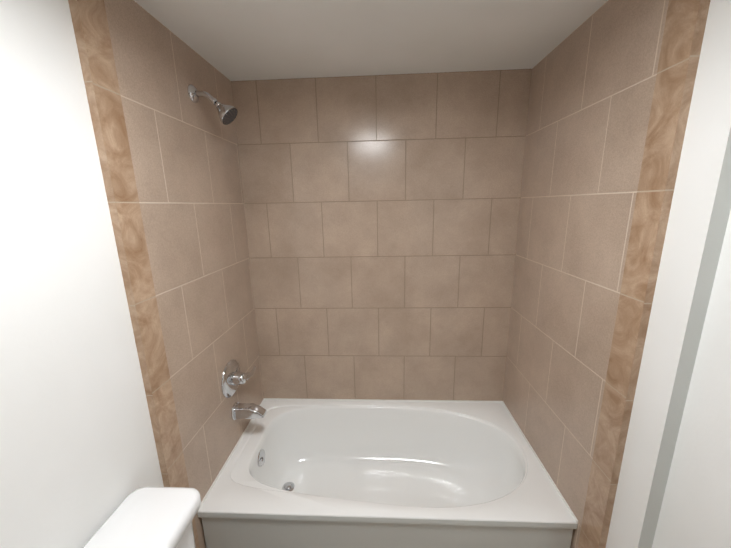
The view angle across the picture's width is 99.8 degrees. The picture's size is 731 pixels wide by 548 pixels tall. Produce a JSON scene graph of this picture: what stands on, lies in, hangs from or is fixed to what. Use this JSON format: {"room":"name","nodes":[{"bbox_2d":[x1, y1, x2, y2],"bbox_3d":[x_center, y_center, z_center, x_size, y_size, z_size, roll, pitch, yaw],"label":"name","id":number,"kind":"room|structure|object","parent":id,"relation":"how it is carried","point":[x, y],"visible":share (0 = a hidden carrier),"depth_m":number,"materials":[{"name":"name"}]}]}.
{"room":"bathroom","nodes":[
{"label":"bathroom","id":0,"kind":"room"},
{"bbox_2d":[0,0,163,547],"bbox_3d":[-0.793,0.393,0.591,0.100,2.276,2.590,-1,13,3],"label":"wall","id":1,"kind":"structure","parent":0,"point":[79,462],"depth_m":0.74,"materials":[{"name":"paint"}]},
{"bbox_2d":[68,0,199,547],"bbox_3d":[-0.711,0.291,1.041,0.023,2.276,0.105,-1,13,3],"label":"trim","id":2,"kind":"structure","parent":1,"relation":"attached to","point":[93,40],"depth_m":0.93,"materials":[{"name":"tile"}]},
{"bbox_2d":[104,0,263,547],"bbox_3d":[-0.697,0.196,1.467,0.010,2.276,0.768,-1,13,3],"label":"wall tile","id":3,"kind":"structure","parent":1,"relation":"attached to","point":[185,156],"depth_m":1.25,"materials":[{"name":"beige tile"}]},
{"bbox_2d":[188,84,237,124],"bbox_3d":[-0.622,-0.700,1.270,0.176,0.154,0.086,-1,13,3],"label":"shower","id":4,"kind":"object","parent":3,"relation":"attached to","point":[227,114],"visible":1,"depth_m":1.25,"materials":[{"name":"silver metal"}]},
{"bbox_2d":[221,359,255,397],"bbox_3d":[-0.643,0.522,1.593,0.079,0.186,0.255,-1,13,3],"label":"valve","id":5,"kind":"object","parent":3,"relation":"attached to","point":[233,377],"visible":1,"depth_m":1.53,"materials":[{"name":"silver metal"}]},
{"bbox_2d":[231,402,266,419],"bbox_3d":[-0.603,0.715,1.604,0.155,0.088,0.088,-1,13,3],"label":"spout","id":6,"kind":"object","parent":3,"relation":"attached to","point":[247,411],"visible":1,"depth_m":1.58,"materials":[{"name":"silver metal"}]},
{"bbox_2d":[134,0,607,80],"bbox_3d":[0.022,-0.774,0.291,1.780,0.100,2.790,-1,13,3],"label":"ceiling","id":7,"kind":"structure","parent":0,"point":[237,40],"depth_m":1.18,"materials":[{"name":"paint"}]},
{"bbox_2d":[606,0,730,547],"bbox_3d":[0.864,0.378,0.509,0.140,2.276,2.590,-1,13,3],"label":"wall","id":8,"kind":"structure","parent":0,"point":[673,490],"depth_m":0.78,"materials":[{"name":"paint"}]},
{"bbox_2d":[503,0,668,547],"bbox_3d":[0.831,0.182,1.391,0.010,2.276,0.768,-1,13,3],"label":"wall tile","id":9,"kind":"structure","parent":8,"relation":"attached to","point":[593,80],"depth_m":1.19,"materials":[{"name":"beige tile"}]},
{"bbox_2d":[578,0,709,547],"bbox_3d":[0.805,0.277,0.966,0.023,2.276,0.105,-1,13,3],"label":"trim","id":10,"kind":"structure","parent":8,"relation":"attached to","point":[684,31],"depth_m":0.88,"materials":[{"name":"tile"}]},
{"bbox_3d":[0.069,1.545,0.808,1.780,0.100,2.790,-1,13,3],"label":"floor","id":11,"kind":"structure","parent":0,"visible":0},
{"bbox_2d":[83,487,200,547],"bbox_3d":[-0.373,1.095,0.785,0.692,0.805,0.495,-1,13,3],"label":"toilet","id":12,"kind":"object","parent":11,"relation":"on","point":[152,517],"visible":1,"depth_m":0.85,"materials":[{"name":"white ceramic"}]},
{"bbox_2d":[197,398,577,547],"bbox_3d":[0.086,1.089,1.638,1.519,0.427,0.750,-1,13,3],"label":"tub","id":13,"kind":"object","parent":11,"relation":"on","point":[335,473],"visible":1,"depth_m":1.66,"materials":[{"name":"white ceramic"}]},
{"bbox_3d":[0.108,0.091,1.861,1.780,2.276,0.100,-1,13,3],"label":"wall","id":14,"kind":"structure","parent":0,"visible":0},
{"bbox_2d":[231,69,531,400],"bbox_3d":[0.085,0.104,1.808,1.520,2.276,0.010,-1,13,3],"label":"wall tile","id":15,"kind":"structure","parent":14,"relation":"attached to","point":[382,216],"depth_m":1.72,"materials":[{"name":"beige tile"}]}
]}

